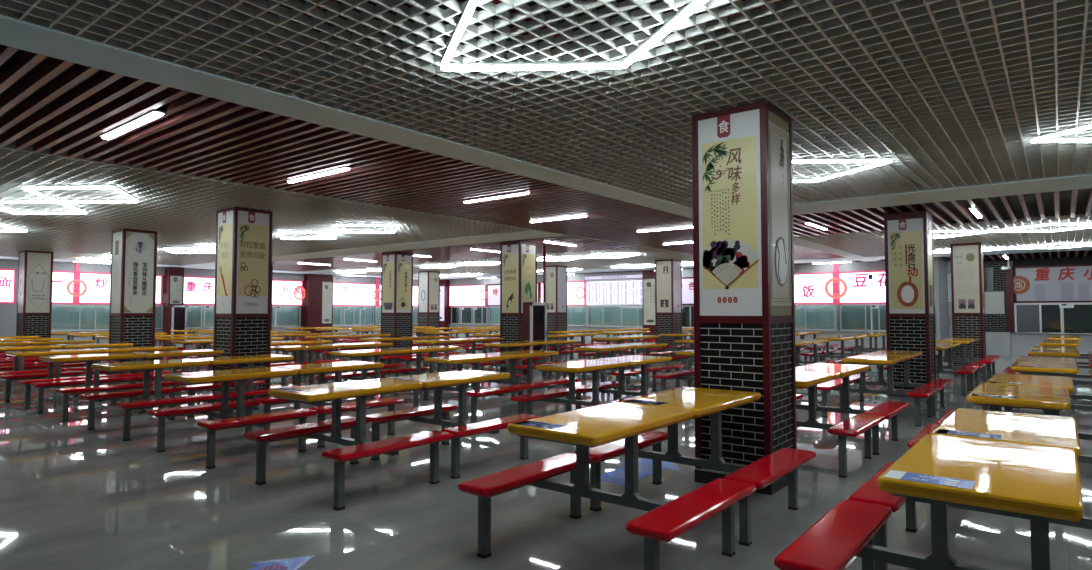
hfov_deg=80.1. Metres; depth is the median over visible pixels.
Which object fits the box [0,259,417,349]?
wall
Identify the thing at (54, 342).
table
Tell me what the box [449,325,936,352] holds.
wall
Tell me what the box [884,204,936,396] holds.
pillar
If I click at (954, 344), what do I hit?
table
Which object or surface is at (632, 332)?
table
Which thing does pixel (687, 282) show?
sign board
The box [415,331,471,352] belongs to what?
table
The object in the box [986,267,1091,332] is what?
wall
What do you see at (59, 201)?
diffuser
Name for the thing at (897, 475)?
print
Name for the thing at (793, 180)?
diffuser
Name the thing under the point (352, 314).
window
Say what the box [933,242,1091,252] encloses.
strip light
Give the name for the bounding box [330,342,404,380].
table
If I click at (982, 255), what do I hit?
poster
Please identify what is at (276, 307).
card reader
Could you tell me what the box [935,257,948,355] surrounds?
wall
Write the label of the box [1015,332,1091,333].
ledge
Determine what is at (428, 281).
pillar
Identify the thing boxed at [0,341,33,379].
table
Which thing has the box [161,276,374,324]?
wall
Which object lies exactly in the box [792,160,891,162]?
diffuser
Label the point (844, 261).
tube light
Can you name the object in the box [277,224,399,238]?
strip light
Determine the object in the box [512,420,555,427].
print
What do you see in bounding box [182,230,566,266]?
ceiling strip
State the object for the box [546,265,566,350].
pillar
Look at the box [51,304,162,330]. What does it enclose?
window
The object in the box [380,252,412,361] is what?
pillar
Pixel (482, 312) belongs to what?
window
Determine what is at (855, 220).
ceiling slats
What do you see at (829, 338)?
table
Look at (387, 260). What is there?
poster
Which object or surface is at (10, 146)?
ceiling strip
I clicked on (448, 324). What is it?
ledge
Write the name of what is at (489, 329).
table
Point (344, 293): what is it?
sign board
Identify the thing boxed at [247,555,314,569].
floor sticker
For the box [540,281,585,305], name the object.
sign board
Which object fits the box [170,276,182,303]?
poster
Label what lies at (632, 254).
strip light
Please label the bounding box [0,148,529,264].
ceiling
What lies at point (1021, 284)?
round emblem
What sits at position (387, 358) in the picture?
table
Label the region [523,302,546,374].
kiosk
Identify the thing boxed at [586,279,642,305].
sign board
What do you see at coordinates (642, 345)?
table
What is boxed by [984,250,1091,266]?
wall
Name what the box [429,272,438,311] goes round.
poster
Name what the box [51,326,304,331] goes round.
ledge
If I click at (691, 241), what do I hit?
tube light
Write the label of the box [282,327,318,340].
table
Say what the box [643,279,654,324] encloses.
poster
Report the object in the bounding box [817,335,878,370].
table
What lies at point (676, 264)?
poster
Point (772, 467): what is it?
table
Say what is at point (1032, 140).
diffuser
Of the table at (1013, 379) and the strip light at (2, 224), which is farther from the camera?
the strip light at (2, 224)
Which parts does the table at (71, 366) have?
bench seat, bench seat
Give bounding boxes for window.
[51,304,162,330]
[187,305,300,328]
[333,306,373,325]
[375,306,417,324]
[451,298,488,324]
[488,306,587,325]
[587,305,642,326]
[682,305,693,327]
[795,304,836,330]
[840,291,935,332]
[1014,302,1091,332]
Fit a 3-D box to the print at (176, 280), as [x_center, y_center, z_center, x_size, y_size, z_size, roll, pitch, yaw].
[-13.411,0.186,23.558,0.001,0.968,0.253,-2,-3,38]
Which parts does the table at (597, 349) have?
bench leg, table post, table post, bench seat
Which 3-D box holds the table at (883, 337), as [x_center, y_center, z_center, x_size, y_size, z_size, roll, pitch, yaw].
[9.227,1.723,18.077,1.350,0.781,1.080,-2,-3,38]
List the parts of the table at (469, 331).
bench seat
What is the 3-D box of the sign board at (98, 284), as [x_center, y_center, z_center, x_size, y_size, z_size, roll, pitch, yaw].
[-14.687,0.136,22.473,0.075,1.070,2.550,-2,-3,38]
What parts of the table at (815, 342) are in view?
table post, bench seat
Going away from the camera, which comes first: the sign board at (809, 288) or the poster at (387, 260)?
the poster at (387, 260)
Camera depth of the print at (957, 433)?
3.19 m
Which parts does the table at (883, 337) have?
table post, table post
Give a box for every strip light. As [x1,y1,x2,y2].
[0,185,138,213]
[0,223,27,231]
[77,254,110,261]
[163,243,215,252]
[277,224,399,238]
[336,268,380,272]
[420,262,499,267]
[440,0,707,70]
[440,273,482,276]
[537,253,640,260]
[537,268,582,271]
[611,262,692,267]
[792,158,892,181]
[933,222,1091,237]
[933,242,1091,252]
[1031,123,1091,142]
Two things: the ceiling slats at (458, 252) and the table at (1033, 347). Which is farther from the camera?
the ceiling slats at (458, 252)
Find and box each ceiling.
[0,0,1091,233]
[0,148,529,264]
[795,214,1091,255]
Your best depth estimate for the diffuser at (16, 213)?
10.53 m
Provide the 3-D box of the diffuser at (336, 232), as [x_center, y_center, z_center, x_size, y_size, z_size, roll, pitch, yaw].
[-3.661,-1.058,13.102,1.156,0.020,0.026,0,-2,2]
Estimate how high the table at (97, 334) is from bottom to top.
0.781 m
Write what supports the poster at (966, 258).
attached to the pillar at (967, 259)
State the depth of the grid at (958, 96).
4.44 m
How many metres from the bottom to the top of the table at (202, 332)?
0.781 m
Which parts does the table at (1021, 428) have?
bench seat, bench leg, bench leg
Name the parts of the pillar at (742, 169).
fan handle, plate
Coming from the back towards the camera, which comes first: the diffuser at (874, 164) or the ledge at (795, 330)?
the ledge at (795, 330)
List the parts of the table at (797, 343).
table post, bench seat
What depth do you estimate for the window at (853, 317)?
21.34 m
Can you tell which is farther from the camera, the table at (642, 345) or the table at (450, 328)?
the table at (450, 328)
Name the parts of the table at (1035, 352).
bench seat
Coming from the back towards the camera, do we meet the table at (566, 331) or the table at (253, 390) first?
the table at (566, 331)
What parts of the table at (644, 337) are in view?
bench seat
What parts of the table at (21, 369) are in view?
table post, table post, bench seat, bench seat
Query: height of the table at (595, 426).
0.781 m
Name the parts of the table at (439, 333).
bench seat, bench seat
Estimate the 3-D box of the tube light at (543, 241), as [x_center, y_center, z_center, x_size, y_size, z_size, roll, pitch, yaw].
[0.354,-0.982,15.469,0.090,0.032,1.220,-2,-3,38]
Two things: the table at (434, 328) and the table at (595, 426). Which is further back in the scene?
the table at (434, 328)
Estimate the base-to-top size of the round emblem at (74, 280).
0.580 m
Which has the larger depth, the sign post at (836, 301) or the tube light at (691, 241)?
the sign post at (836, 301)
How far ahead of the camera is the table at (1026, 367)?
7.06 m
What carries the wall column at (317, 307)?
on the floor
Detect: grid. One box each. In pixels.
[0,0,1091,207]
[298,247,692,277]
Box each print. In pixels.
[173,277,179,302]
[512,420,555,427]
[646,282,654,322]
[711,189,729,234]
[884,470,959,485]
[893,246,901,265]
[934,429,989,437]
[957,266,975,293]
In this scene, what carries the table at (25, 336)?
on the floor
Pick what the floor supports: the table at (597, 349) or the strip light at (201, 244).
the table at (597, 349)
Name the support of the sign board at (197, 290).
attached to the wall at (57, 266)
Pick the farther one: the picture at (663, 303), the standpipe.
the picture at (663, 303)
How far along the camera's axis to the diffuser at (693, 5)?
3.68 m
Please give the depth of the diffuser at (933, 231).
12.94 m
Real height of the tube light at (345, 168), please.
0.032 m
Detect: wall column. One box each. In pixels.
[162,267,183,345]
[301,274,332,336]
[440,280,450,335]
[642,271,654,342]
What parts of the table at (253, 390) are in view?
bench leg, bench seat, seat rail, table post, seat rail, table post, bench leg, bench seat, bench leg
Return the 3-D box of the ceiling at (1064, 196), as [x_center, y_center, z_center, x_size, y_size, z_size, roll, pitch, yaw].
[-1.800,-1.524,17.201,32.900,0.100,31.400,-2,-3,38]
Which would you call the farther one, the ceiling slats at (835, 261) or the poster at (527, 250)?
the ceiling slats at (835, 261)
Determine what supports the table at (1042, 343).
on the floor
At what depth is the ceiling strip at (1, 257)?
23.84 m
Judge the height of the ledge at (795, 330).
0.035 m
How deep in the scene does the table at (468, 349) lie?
17.36 m
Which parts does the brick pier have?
white panel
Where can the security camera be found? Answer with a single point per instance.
(1008, 267)
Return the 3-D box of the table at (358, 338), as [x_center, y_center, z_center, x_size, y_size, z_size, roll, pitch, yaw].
[-6.757,1.950,23.662,1.350,0.781,1.080,-2,-3,38]
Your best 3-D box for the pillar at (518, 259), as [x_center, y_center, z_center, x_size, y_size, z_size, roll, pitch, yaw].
[-0.645,0.226,15.318,0.632,3.550,0.632,-2,-3,38]
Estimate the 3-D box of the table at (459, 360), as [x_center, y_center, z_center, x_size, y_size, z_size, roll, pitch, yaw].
[-1.029,1.339,8.604,1.350,0.781,1.080,-2,-3,38]
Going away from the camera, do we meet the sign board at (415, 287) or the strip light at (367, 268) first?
the strip light at (367, 268)
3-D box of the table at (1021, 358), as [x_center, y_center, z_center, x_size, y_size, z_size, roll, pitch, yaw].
[6.311,1.321,8.171,1.350,0.781,1.080,-2,-3,38]
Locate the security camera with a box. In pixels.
[1000,259,1010,269]
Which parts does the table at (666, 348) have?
bench seat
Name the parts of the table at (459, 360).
bench leg, table post, bench leg, table post, seat rail, bench seat, bench leg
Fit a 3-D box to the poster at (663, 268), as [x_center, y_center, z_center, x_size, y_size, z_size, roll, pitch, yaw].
[3.692,0.056,20.316,0.516,1.605,0.003,-2,-3,38]
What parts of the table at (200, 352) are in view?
bench seat, bench leg, bench seat, table post, table post, seat rail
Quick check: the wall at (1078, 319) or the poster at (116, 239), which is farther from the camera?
the wall at (1078, 319)
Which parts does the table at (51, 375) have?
bench leg, bench leg, bench seat, seat rail, table post, table post, bench seat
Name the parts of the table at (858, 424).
table post, bench leg, bench seat, bench leg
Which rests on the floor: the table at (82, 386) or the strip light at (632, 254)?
the table at (82, 386)
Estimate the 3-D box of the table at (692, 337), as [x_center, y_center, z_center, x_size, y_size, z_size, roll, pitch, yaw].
[4.296,1.734,18.349,1.350,0.781,1.080,-2,-3,38]
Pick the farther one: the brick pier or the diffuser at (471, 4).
the brick pier
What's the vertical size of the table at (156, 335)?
0.781 m
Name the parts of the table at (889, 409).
bench seat, table post, bench leg, bench seat, bench leg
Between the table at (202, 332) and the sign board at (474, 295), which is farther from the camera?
the sign board at (474, 295)
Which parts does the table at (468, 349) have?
bench seat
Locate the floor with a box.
[0,342,1091,569]
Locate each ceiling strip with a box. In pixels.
[0,15,880,261]
[0,143,692,254]
[0,256,413,278]
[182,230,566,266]
[414,257,857,279]
[793,173,1091,214]
[865,246,1091,259]
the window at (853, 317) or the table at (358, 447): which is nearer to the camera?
the table at (358, 447)
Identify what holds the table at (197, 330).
on the floor
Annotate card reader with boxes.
[203,306,211,327]
[275,306,281,326]
[344,306,349,324]
[359,307,364,324]
[473,307,476,323]
[870,304,879,330]
[1059,303,1073,332]
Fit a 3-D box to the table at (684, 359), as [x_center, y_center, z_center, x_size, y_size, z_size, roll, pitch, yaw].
[3.239,1.548,13.767,1.350,0.781,1.080,-2,-3,38]
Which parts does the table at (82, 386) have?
bench leg, bench leg, bench seat, seat rail, table post, table post, bench seat, seat rail, bench leg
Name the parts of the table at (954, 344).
table post, bench leg, bench seat, bench leg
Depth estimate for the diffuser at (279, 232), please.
13.13 m
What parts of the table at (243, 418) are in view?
bench leg, bench seat, seat rail, bench leg, table post, table post, bench leg, bench seat, seat rail, bench leg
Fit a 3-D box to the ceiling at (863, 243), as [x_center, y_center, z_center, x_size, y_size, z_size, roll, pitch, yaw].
[10.843,-1.079,13.983,8.714,0.050,6.500,-2,-3,38]
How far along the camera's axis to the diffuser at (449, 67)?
4.23 m
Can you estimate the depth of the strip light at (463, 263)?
22.34 m
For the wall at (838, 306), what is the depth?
23.11 m
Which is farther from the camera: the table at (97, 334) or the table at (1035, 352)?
the table at (97, 334)
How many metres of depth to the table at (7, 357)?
14.34 m
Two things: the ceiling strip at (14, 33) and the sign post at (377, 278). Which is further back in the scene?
the sign post at (377, 278)
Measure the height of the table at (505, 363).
0.781 m
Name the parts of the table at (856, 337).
bench seat, table post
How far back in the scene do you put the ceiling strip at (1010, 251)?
17.46 m
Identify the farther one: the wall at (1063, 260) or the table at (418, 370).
the wall at (1063, 260)
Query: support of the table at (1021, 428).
on the floor
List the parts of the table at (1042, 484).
bench seat, bench leg, table post, table post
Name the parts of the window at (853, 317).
frame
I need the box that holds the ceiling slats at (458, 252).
[272,235,639,270]
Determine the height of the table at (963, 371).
0.781 m
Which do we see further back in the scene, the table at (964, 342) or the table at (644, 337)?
the table at (644, 337)
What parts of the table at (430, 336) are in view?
bench seat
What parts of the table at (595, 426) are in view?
bench leg, bench seat, seat rail, bench leg, table post, table post, bench leg, bench seat, bench leg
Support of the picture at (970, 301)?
attached to the pillar at (967, 259)
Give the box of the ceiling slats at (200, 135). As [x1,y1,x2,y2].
[0,44,842,259]
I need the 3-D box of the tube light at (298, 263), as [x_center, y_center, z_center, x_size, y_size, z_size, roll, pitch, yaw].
[-7.889,-0.712,22.127,0.090,0.032,1.220,-2,-3,38]
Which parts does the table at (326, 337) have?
bench seat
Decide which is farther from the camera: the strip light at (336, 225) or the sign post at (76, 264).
the sign post at (76, 264)
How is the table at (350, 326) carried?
on the floor
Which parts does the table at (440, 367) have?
bench leg, bench seat, bench leg, bench leg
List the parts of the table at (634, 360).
bench leg, bench seat, bench leg, table post, table post, bench seat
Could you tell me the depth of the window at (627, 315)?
27.24 m
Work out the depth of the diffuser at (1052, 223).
11.84 m
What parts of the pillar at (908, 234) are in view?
plate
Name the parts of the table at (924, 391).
bench leg, bench seat, bench leg, table post, table post, bench leg, bench seat, bench leg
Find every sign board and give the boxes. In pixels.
[0,269,15,303]
[52,271,74,303]
[78,272,161,304]
[184,276,302,305]
[333,282,375,305]
[378,284,417,306]
[449,284,486,306]
[487,283,539,305]
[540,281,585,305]
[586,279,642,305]
[682,277,693,304]
[794,272,833,303]
[838,270,885,303]
[1014,264,1091,302]
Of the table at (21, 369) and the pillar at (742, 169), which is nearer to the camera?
the pillar at (742, 169)
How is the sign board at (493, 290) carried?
attached to the wall at (860, 265)
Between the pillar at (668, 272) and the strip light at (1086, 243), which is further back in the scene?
the pillar at (668, 272)
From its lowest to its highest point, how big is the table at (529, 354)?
0.781 m
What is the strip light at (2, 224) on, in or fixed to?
attached to the ceiling at (181, 210)
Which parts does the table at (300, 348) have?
bench leg, table post, table post, bench leg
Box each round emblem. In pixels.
[66,279,86,296]
[294,286,304,299]
[373,289,380,300]
[825,277,846,298]
[1013,276,1029,293]
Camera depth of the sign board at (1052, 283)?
19.61 m
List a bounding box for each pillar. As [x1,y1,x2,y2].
[16,250,52,362]
[108,228,156,381]
[212,206,272,400]
[271,266,272,329]
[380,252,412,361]
[418,271,439,335]
[500,240,536,371]
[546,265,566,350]
[655,259,681,355]
[692,37,796,494]
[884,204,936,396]
[950,219,986,369]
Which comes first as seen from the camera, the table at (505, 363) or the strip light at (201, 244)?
the table at (505, 363)
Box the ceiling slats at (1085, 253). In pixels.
[880,250,1088,261]
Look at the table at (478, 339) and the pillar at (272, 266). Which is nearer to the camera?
the table at (478, 339)
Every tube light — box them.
[100,109,165,139]
[286,166,351,182]
[298,263,329,265]
[344,259,376,261]
[462,191,529,202]
[470,248,499,252]
[529,214,587,222]
[543,241,576,245]
[637,226,692,231]
[663,241,692,244]
[804,222,827,229]
[813,261,851,263]
[969,207,982,217]
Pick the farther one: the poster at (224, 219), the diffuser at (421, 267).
the diffuser at (421, 267)
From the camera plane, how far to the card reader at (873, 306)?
20.95 m
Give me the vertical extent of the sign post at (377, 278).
1.400 m
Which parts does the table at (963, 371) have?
table post, bench leg, bench seat, bench leg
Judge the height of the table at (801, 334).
0.781 m
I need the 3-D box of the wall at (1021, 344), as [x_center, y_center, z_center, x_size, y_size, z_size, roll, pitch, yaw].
[16.237,1.802,19.133,6.800,0.710,0.250,-2,-3,38]
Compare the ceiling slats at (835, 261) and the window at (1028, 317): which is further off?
the ceiling slats at (835, 261)
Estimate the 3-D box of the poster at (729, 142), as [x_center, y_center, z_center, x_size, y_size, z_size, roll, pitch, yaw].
[1.458,-0.559,5.165,0.516,1.605,0.003,-2,-3,38]
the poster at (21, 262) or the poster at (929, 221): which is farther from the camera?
the poster at (21, 262)
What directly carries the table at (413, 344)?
on the floor
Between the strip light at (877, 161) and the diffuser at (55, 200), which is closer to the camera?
the strip light at (877, 161)
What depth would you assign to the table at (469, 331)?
19.98 m
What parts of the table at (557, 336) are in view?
bench seat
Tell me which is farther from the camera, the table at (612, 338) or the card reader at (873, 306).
the card reader at (873, 306)
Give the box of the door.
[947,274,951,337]
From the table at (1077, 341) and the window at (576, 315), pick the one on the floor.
the table at (1077, 341)
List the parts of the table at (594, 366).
bench leg, bench seat, seat rail, bench leg, table post, table post, bench seat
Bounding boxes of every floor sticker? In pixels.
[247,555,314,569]
[601,459,678,484]
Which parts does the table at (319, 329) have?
bench seat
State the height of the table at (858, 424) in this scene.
0.781 m
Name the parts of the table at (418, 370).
seat rail, bench seat, table post, bench leg, table post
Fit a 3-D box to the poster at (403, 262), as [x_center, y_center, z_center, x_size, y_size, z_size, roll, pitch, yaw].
[-3.921,-0.031,17.929,0.003,1.585,0.516,-2,-3,38]
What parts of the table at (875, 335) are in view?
bench seat, table post, table post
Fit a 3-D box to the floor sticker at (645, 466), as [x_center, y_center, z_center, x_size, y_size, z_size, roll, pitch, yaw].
[0.829,1.610,5.686,0.598,0.002,1.214,-2,-3,38]
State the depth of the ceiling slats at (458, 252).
18.20 m
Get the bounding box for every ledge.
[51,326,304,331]
[333,324,417,326]
[448,324,642,327]
[795,330,885,331]
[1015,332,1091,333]
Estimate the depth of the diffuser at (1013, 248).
16.32 m
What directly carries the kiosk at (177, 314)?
on the floor
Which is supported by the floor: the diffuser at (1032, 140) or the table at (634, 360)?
the table at (634, 360)
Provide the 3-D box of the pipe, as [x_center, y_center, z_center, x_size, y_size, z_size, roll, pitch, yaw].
[0.429,-1.889,3.759,4.100,0.057,12.700,-2,-3,38]
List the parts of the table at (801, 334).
bench seat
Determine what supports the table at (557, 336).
on the floor
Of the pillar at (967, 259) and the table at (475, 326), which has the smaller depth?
the pillar at (967, 259)
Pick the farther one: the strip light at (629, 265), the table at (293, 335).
the strip light at (629, 265)
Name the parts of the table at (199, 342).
bench seat, table post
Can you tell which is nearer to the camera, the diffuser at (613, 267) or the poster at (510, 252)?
the poster at (510, 252)
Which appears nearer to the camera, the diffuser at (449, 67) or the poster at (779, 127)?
the diffuser at (449, 67)
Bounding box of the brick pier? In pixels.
[984,261,1014,355]
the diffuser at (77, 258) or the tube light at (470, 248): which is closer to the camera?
the tube light at (470, 248)
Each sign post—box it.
[74,263,78,304]
[376,277,378,306]
[834,263,838,304]
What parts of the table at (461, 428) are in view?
bench leg, bench seat, seat rail, table post, bench leg, bench leg, table post, bench seat, bench leg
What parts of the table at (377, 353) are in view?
bench seat, seat rail, table post, table post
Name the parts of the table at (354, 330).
bench seat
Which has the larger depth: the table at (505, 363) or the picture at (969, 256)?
the picture at (969, 256)
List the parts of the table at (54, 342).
bench seat, bench seat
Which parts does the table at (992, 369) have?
table post, table post, bench seat, bench leg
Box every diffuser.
[0,201,55,202]
[16,213,83,213]
[23,188,58,202]
[24,187,111,188]
[59,201,136,202]
[59,203,86,213]
[77,258,110,258]
[112,187,137,201]
[164,249,205,249]
[279,232,334,233]
[283,238,334,238]
[336,232,392,232]
[337,225,398,225]
[421,267,452,267]
[441,0,478,69]
[445,65,621,70]
[466,262,499,262]
[546,257,581,257]
[584,257,621,257]
[613,267,643,267]
[622,0,707,67]
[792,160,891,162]
[793,180,814,181]
[816,160,891,181]
[933,231,990,231]
[941,232,987,237]
[991,224,1050,231]
[996,231,1051,231]
[1011,243,1058,248]
[1013,248,1057,248]
[1031,139,1091,142]
[1052,223,1091,224]
[1052,226,1091,231]
[1059,243,1091,243]
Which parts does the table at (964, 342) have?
table post, table post, bench leg, bench seat, bench leg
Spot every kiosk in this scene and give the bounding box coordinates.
[167,305,187,348]
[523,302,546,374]
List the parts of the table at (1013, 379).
bench seat, table post, table post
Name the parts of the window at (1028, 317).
shutter panel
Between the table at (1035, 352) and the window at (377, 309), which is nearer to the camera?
the table at (1035, 352)
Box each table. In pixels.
[0,335,38,354]
[0,337,64,371]
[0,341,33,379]
[0,345,67,388]
[0,348,109,408]
[18,340,95,364]
[31,352,153,420]
[48,342,132,387]
[51,332,95,349]
[68,333,108,360]
[80,359,220,440]
[85,346,180,400]
[95,336,108,353]
[123,349,223,408]
[147,367,317,468]
[154,337,189,371]
[155,334,197,359]
[163,339,213,371]
[165,329,211,346]
[177,336,213,370]
[180,354,302,417]
[193,331,213,349]
[206,342,290,384]
[243,378,452,510]
[255,361,404,447]
[270,333,318,360]
[270,337,291,355]
[270,340,341,383]
[270,344,347,384]
[272,331,315,355]
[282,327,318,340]
[305,335,359,360]
[310,328,357,343]
[315,332,352,360]
[315,348,409,408]
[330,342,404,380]
[338,333,394,363]
[339,327,379,348]
[344,329,380,342]
[350,326,379,337]
[355,337,424,371]
[366,370,539,478]
[373,331,418,348]
[380,346,468,400]
[395,335,460,370]
[401,339,473,375]
[412,327,453,346]
[412,330,442,342]
[413,326,433,335]
[413,354,531,422]
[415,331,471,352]
[442,327,472,337]
[443,337,503,371]
[448,330,493,352]
[454,328,487,346]
[458,402,755,569]
[463,333,499,352]
[469,326,499,337]
[469,341,556,380]
[471,350,578,413]
[482,329,499,352]
[486,328,499,348]
[510,360,644,413]
[515,339,591,378]
[547,334,584,360]
[549,330,593,357]
[549,333,603,361]
[563,345,654,397]
[565,330,613,354]
[567,355,688,409]
[574,387,815,545]
[578,336,650,369]
[584,331,637,358]
[594,329,642,351]
[601,342,685,390]
[610,331,656,352]
[610,335,672,356]
[621,328,654,340]
[646,329,686,351]
[650,333,693,364]
[653,350,693,390]
[664,339,693,372]
[672,332,693,358]
[682,328,693,339]
[774,434,1083,569]
[795,331,837,359]
[795,332,825,360]
[795,339,842,363]
[795,341,832,366]
[796,363,909,454]
[796,370,884,477]
[801,336,866,364]
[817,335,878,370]
[817,354,941,426]
[835,351,953,414]
[837,333,886,363]
[847,332,886,353]
[848,408,1091,569]
[884,344,978,394]
[907,383,1091,463]
[935,339,996,380]
[935,342,984,388]
[935,373,1091,439]
[936,337,1000,376]
[982,361,1091,409]
[998,356,1091,410]
[1001,349,1091,383]
[1003,346,1091,378]
[1028,336,1091,358]
[1030,335,1091,355]
[1039,341,1091,368]
[1043,339,1091,364]
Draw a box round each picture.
[660,300,668,306]
[959,299,965,304]
[966,253,974,260]
[968,299,974,304]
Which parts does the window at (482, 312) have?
frame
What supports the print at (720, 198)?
attached to the pillar at (742, 169)
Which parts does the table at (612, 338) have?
bench seat, bench seat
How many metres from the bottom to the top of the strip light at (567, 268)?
0.038 m
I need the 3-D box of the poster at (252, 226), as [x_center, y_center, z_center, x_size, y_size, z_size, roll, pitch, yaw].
[-4.637,-0.352,10.272,0.003,1.605,0.516,-2,-3,38]
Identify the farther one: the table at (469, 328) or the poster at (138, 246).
the table at (469, 328)
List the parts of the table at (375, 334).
bench seat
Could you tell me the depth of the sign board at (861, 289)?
21.12 m
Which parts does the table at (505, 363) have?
bench seat, table post, table post, bench leg, bench seat, bench leg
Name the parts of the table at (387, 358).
bench seat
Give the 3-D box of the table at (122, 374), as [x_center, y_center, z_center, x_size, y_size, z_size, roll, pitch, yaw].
[-6.797,1.426,10.751,1.350,0.781,1.080,-2,-3,38]
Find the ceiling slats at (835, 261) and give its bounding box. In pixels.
[440,261,857,279]
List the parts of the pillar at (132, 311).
painted panel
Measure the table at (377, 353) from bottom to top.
0.781 m
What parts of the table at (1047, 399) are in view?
bench seat, table post, table post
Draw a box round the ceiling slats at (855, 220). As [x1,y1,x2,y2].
[793,188,1091,236]
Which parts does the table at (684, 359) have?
bench seat, table post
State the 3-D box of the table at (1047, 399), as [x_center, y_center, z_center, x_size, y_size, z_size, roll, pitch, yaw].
[3.551,1.187,4.848,1.350,0.781,1.080,-2,-3,38]
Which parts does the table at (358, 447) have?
bench leg, bench seat, seat rail, table post, bench leg, bench leg, table post, bench seat, seat rail, bench leg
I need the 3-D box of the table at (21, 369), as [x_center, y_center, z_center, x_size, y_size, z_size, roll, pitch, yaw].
[-9.034,1.441,11.121,1.350,0.781,1.080,-2,-3,38]
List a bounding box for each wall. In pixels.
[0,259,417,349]
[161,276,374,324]
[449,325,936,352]
[450,259,934,285]
[486,269,935,330]
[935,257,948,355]
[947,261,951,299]
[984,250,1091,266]
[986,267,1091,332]
[1010,333,1091,356]
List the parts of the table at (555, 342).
bench seat, table post, table post, bench seat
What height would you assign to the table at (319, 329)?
0.781 m
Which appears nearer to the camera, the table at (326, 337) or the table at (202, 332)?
the table at (326, 337)
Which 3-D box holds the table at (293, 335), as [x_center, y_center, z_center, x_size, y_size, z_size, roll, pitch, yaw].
[-6.799,1.692,17.320,1.350,0.781,1.080,-2,-3,38]
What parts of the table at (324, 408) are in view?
bench leg, bench seat, seat rail, bench leg, table post, table post, bench seat, seat rail, bench leg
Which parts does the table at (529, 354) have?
table post, table post, bench leg, bench seat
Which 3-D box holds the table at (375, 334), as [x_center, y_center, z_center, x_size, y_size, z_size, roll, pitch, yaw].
[-4.692,1.682,17.053,1.350,0.781,1.080,-2,-3,38]
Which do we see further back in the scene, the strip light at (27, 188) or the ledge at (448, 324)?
the ledge at (448, 324)
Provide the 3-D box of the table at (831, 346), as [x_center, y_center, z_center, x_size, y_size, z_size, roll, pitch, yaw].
[7.789,1.769,19.215,1.350,0.781,1.080,-2,-3,38]
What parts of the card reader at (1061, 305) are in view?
support post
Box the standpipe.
[543,245,545,301]
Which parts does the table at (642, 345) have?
bench leg, table post, bench leg, bench seat, bench leg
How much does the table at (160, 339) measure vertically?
0.781 m
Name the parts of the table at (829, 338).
bench seat, table post, table post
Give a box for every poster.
[18,252,24,312]
[26,252,50,312]
[111,232,121,312]
[124,232,153,312]
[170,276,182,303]
[216,211,232,313]
[236,210,268,313]
[322,282,331,323]
[382,255,393,312]
[396,255,411,312]
[419,272,427,311]
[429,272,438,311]
[440,286,443,320]
[502,244,518,312]
[521,244,534,312]
[546,267,555,311]
[558,267,565,311]
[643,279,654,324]
[656,261,670,311]
[673,261,680,311]
[698,109,761,315]
[768,110,791,315]
[887,218,924,313]
[927,219,933,313]
[953,245,979,312]
[981,245,983,312]
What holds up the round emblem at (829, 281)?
attached to the sign post at (836, 301)
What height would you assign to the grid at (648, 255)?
0.050 m
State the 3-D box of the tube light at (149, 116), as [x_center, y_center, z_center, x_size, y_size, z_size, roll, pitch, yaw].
[-3.605,-1.381,5.638,1.220,0.032,0.090,-2,-3,38]
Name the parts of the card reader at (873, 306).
support post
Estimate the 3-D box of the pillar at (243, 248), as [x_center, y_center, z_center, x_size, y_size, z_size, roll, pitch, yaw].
[-4.871,0.028,10.442,0.632,3.550,0.632,-2,-3,38]
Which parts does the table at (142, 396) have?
bench leg, bench leg, bench seat, seat rail, table post, table post, bench seat, seat rail, bench leg, bench leg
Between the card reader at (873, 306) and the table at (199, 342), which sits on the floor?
the table at (199, 342)
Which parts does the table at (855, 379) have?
bench seat, bench leg, table post, table post, bench leg, bench seat, bench leg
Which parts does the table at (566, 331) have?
bench seat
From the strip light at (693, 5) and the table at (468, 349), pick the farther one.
the table at (468, 349)
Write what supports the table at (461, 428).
on the floor
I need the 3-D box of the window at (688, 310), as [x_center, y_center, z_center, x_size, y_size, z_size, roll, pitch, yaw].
[6.034,1.053,24.730,3.300,1.380,0.190,-2,-3,38]
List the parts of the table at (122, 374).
bench seat, seat rail, bench seat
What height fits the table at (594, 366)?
0.781 m
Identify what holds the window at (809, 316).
in the wall at (811, 336)
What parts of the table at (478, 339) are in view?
bench seat, table post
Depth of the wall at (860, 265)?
24.93 m
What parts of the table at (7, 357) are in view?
bench seat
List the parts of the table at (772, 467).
bench leg, bench seat, bench leg, table post, table post, bench leg, bench seat, bench leg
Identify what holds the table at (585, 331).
on the floor
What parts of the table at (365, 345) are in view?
bench seat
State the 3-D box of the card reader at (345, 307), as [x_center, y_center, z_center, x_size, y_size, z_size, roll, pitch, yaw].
[-9.073,1.409,29.558,0.092,0.860,0.260,-2,-3,38]
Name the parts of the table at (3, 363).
bench seat, bench seat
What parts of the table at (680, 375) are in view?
bench leg, bench seat, bench leg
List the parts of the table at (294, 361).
bench leg, table post, table post, bench seat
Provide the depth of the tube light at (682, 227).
12.67 m
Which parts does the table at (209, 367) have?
bench seat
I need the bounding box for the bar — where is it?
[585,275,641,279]
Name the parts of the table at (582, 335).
bench seat, table post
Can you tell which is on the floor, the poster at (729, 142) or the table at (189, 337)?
the table at (189, 337)
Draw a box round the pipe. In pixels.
[303,0,783,86]

